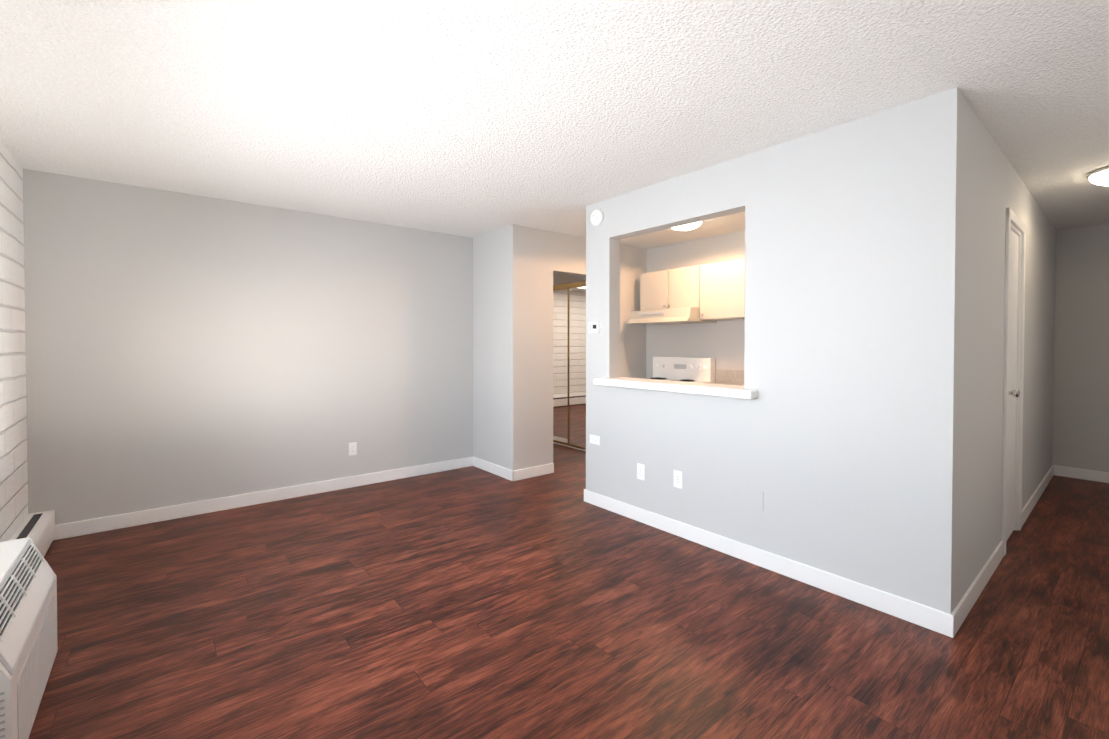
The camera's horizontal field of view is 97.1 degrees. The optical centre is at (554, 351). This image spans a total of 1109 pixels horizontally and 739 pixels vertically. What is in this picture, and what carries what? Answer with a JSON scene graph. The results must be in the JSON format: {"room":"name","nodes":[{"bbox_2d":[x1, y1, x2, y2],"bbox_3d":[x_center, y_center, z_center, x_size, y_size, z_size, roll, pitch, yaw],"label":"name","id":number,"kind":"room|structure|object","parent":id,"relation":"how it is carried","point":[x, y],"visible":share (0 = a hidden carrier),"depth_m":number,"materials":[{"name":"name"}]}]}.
{"room":"empty living room","nodes":[
{"label":"empty living room","id":0,"kind":"room"},
{"bbox_2d":[0,140,31,541],"bbox_3d":[-2.649,0.059,2.009,0.250,2.440,9.720,-1,1,-39],"label":"wall","id":1,"kind":"structure","parent":0,"point":[15,384],"depth_m":2.92,"materials":[{"name":"brick"}]},
{"bbox_2d":[8,510,54,556],"bbox_3d":[-2.830,1.169,2.549,0.121,0.204,1.734,-1,1,-39],"label":"baseboard heater","id":2,"kind":"object","parent":1,"relation":"attached to","point":[38,528],"visible":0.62,"depth_m":3.00,"materials":[{"name":"white metal"}]},
{"bbox_2d":[28,169,471,524],"bbox_3d":[-1.991,0.023,4.417,3.760,2.440,0.120,-1,1,-39],"label":"wall","id":3,"kind":"structure","parent":0,"point":[160,348],"depth_m":3.85,"materials":[{"name":"grey paint"}]},
{"bbox_2d":[53,457,472,539],"bbox_3d":[-2.146,1.196,4.222,3.290,0.100,0.016,-1,1,-39],"label":"baseboard","id":4,"kind":"structure","parent":3,"relation":"attached to","point":[84,527],"depth_m":3.91,"materials":[{"name":"white wood"}]},
{"bbox_2d":[349,442,356,455],"bbox_3d":[-1.841,0.892,4.468,0.070,0.115,0.008,-1,1,-39],"label":"outlet","id":5,"kind":"object","parent":3,"relation":"attached to","point":[353,448],"visible":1,"depth_m":4.47,"materials":[{"name":"white plastic"}]},
{"bbox_2d":[472,227,503,466],"bbox_3d":[-0.480,0.012,5.149,0.490,2.440,0.600,-1,1,-39],"label":"wall","id":6,"kind":"structure","parent":0,"point":[488,248],"depth_m":5.00,"materials":[{"name":"grey paint"}]},
{"bbox_2d":[473,456,512,480],"bbox_3d":[-0.628,1.185,4.949,0.013,0.100,0.753,-1,1,-39],"label":"baseboard","id":7,"kind":"structure","parent":6,"relation":"attached to","point":[498,470],"depth_m":4.92,"materials":[{"name":"white wood"}]},
{"bbox_2d":[504,224,583,470],"bbox_3d":[0.070,0.013,5.104,1.290,2.440,0.120,-1,1,-39],"label":"wall","id":8,"kind":"structure","parent":0,"point":[535,260],"depth_m":4.79,"materials":[{"name":"grey paint"}]},
{"bbox_2d":[513,463,553,480],"bbox_3d":[-0.195,1.187,4.822,0.480,0.100,0.013,-1,1,-39],"label":"baseboard","id":9,"kind":"structure","parent":8,"relation":"attached to","point":[525,473],"depth_m":4.80,"materials":[{"name":"white wood"}]},
{"bbox_2d":[553,281,585,449],"bbox_3d":[0.177,0.172,6.183,0.029,2.050,1.320,-1,1,-39],"label":"mirrored closet doors","id":10,"kind":"structure","parent":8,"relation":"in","point":[569,361],"depth_m":6.16,"materials":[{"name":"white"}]},
{"bbox_2d":[553,436,585,450],"bbox_3d":[-0.583,1.152,7.152,0.013,0.100,3.860,-1,1,-39],"label":"baseboard","id":11,"kind":"structure","parent":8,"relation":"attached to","point":[554,437],"depth_m":6.29,"materials":[{"name":"white wood"}]},
{"bbox_2d":[640,265,699,310],"bbox_3d":[1.328,-0.656,5.314,0.308,0.428,0.780,-1,1,-39],"label":"upper cabinet","id":12,"kind":"object","parent":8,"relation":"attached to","point":[679,287],"depth_m":5.18,"materials":[{"name":"white wood"}]},
{"bbox_2d":[627,307,716,324],"bbox_3d":[1.248,-0.367,5.253,0.516,0.141,0.784,-1,1,-39],"label":"range hood","id":13,"kind":"object","parent":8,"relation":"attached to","point":[689,315],"visible":0.94,"depth_m":5.06,"materials":[{"name":"white metal"}]},
{"bbox_2d":[700,259,744,320],"bbox_3d":[1.730,-0.588,4.817,0.308,0.550,0.488,-1,1,-39],"label":"upper cabinet","id":14,"kind":"object","parent":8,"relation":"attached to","point":[714,291],"depth_m":4.71,"materials":[{"name":"white wood"}]},
{"bbox_2d":[0,0,1108,248],"bbox_3d":[0.358,-1.257,4.418,7.980,0.120,9.720,-1,1,-39],"label":"ceiling","id":15,"kind":"structure","parent":0,"point":[470,118],"depth_m":2.20,"materials":[{"name":"white paint"}]},
{"bbox_2d":[673,221,701,230],"bbox_3d":[1.186,-1.149,4.446,0.324,0.097,0.324,-1,1,-39],"label":"dome light","id":16,"kind":"object","parent":15,"relation":"attached to","point":[691,226],"visible":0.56,"depth_m":4.39,"materials":[{"name":"white glass"}]},
{"bbox_2d":[1086,166,1108,185],"bbox_3d":[3.673,-1.130,3.164,0.324,0.097,0.324,-1,1,-39],"label":"dome light","id":17,"kind":"object","parent":15,"relation":"attached to","point":[1100,176],"visible":1,"depth_m":3.18,"materials":[{"name":"white glass"}]},
{"bbox_2d":[28,443,1108,738],"bbox_3d":[0.358,1.293,4.456,7.980,0.100,9.720,-1,1,-39],"label":"floor","id":18,"kind":"structure","parent":0,"point":[468,603],"depth_m":2.21,"materials":[{"name":"wood"}]},
{"bbox_2d":[0,537,57,738],"bbox_3d":[-1.928,1.020,1.609,0.326,0.530,0.814,-1,1,-39],"label":"air conditioner unit","id":19,"kind":"object","parent":18,"relation":"on","point":[28,618],"visible":1,"depth_m":1.64,"materials":[{"name":"white plastic"}]},
{"bbox_2d":[643,357,714,382],"bbox_3d":[1.170,0.651,5.206,0.699,1.160,0.768,-1,1,-39],"label":"range","id":20,"kind":"object","parent":18,"relation":"on","point":[693,369],"visible":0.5,"depth_m":5.31,"materials":[{"name":"white metal"}]},
{"bbox_2d":[711,369,743,385],"bbox_3d":[1.904,0.722,4.349,0.652,1.045,1.464,-1,1,-39],"label":"countertop","id":21,"kind":"structure","parent":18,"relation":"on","point":[729,377],"depth_m":4.96,"materials":[{"name":"grey"}]},
{"bbox_2d":[584,98,923,602],"bbox_3d":[1.048,0.042,3.169,0.120,2.440,2.360,-1,1,-39],"label":"wall","id":22,"kind":"structure","parent":0,"point":[828,340],"depth_m":2.73,"materials":[{"name":"grey paint"}]},
{"bbox_2d":[588,322,599,332],"bbox_3d":[0.319,-0.190,3.953,0.026,0.088,0.116,-1,1,-39],"label":"thermostat","id":23,"kind":"object","parent":22,"relation":"attached to","point":[593,327],"visible":1,"depth_m":3.94,"materials":[{"name":"white plastic"}]},
{"bbox_2d":[590,434,599,444],"bbox_3d":[0.326,0.720,3.972,0.008,0.070,0.115,-1,1,-39],"label":"outlet","id":24,"kind":"object","parent":22,"relation":"attached to","point":[594,439],"visible":1,"depth_m":3.97,"materials":[{"name":"white plastic"}]},
{"bbox_2d":[590,209,603,225],"bbox_3d":[0.334,-1.069,3.913,0.036,0.132,0.132,-1,1,-39],"label":"smoke detector","id":25,"kind":"object","parent":22,"relation":"attached to","point":[597,217],"visible":1,"depth_m":3.89,"materials":[{"name":"white plastic"}]},
{"bbox_2d":[637,463,644,480],"bbox_3d":[0.634,0.885,3.593,0.008,0.115,0.070,-1,1,-39],"label":"outlet","id":26,"kind":"object","parent":22,"relation":"attached to","point":[640,471],"visible":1,"depth_m":3.59,"materials":[{"name":"white plastic"}]},
{"bbox_2d":[594,377,757,399],"bbox_3d":[0.823,0.245,3.428,0.270,0.055,1.320,-1,1,-39],"label":"sill","id":27,"kind":"structure","parent":22,"relation":"on","point":[724,390],"depth_m":3.23,"materials":[{"name":"white wood"}]},
{"bbox_2d":[674,470,682,488],"bbox_3d":[0.841,0.874,3.336,0.008,0.115,0.070,-1,1,-39],"label":"outlet","id":28,"kind":"object","parent":22,"relation":"attached to","point":[678,479],"visible":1,"depth_m":3.33,"materials":[{"name":"white plastic"}]},
{"bbox_2d":[752,489,762,510],"bbox_3d":[1.200,0.881,2.893,0.006,0.115,0.070,-1,1,-39],"label":"electrical outlet cover","id":29,"kind":"object","parent":22,"relation":"attached to","point":[757,499],"visible":1,"depth_m":2.89,"materials":[{"name":"grey paint"}]},
{"bbox_2d":[584,489,952,637],"bbox_3d":[1.023,1.212,3.135,0.043,0.100,2.436,-1,1,-39],"label":"baseboard","id":30,"kind":"structure","parent":22,"relation":"attached to","point":[933,619],"depth_m":2.71,"materials":[{"name":"white wood"}]},
{"bbox_2d":[918,87,1055,613],"bbox_3d":[3.200,0.032,3.842,4.330,2.440,0.710,-1,1,-40],"label":"wall","id":31,"kind":"structure","parent":0,"point":[974,187],"depth_m":2.37,"materials":[{"name":"grey paint"}]},
{"bbox_2d":[744,259,744,318],"bbox_3d":[2.190,-0.579,4.247,0.308,0.550,0.976,-1,1,-39],"label":"upper cabinet","id":32,"kind":"object","parent":31,"relation":"attached to","point":[744,259],"depth_m":4.53,"materials":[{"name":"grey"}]},
{"bbox_2d":[951,465,1053,637],"bbox_3d":[3.379,1.206,3.537,4.213,0.100,0.013,-1,1,-40],"label":"baseboard","id":33,"kind":"structure","parent":31,"relation":"attached to","point":[962,609],"depth_m":2.66,"materials":[{"name":"white wood"}]},
{"bbox_2d":[1006,230,1019,540],"bbox_3d":[3.031,0.228,3.232,0.534,2.049,0.109,-1,1,-40],"label":"closet door","id":34,"kind":"structure","parent":31,"relation":"in","point":[1013,392],"depth_m":3.30,"materials":[{"name":"white wood"}]},
{"bbox_2d":[1001,208,1025,555],"bbox_3d":[2.994,0.190,3.275,0.700,2.140,0.136,-1,1,-40],"label":"door frame","id":35,"kind":"structure","parent":31,"relation":"attached to","point":[1015,224],"depth_m":3.40,"materials":[{"name":"white wood"}]},
{"bbox_2d":[1052,223,1108,471],"bbox_3d":[5.703,0.028,4.075,0.120,2.440,2.200,-1,1,-39],"label":"wall","id":36,"kind":"structure","parent":0,"point":[1081,326],"depth_m":4.73,"materials":[{"name":"grey paint"}]},
{"bbox_2d":[1054,465,1108,482],"bbox_3d":[5.651,1.199,4.050,0.013,0.100,2.140,-1,1,-39],"label":"baseboard","id":37,"kind":"structure","parent":36,"relation":"attached to","point":[1099,476],"depth_m":4.73,"materials":[{"name":"white wood"}]}
]}

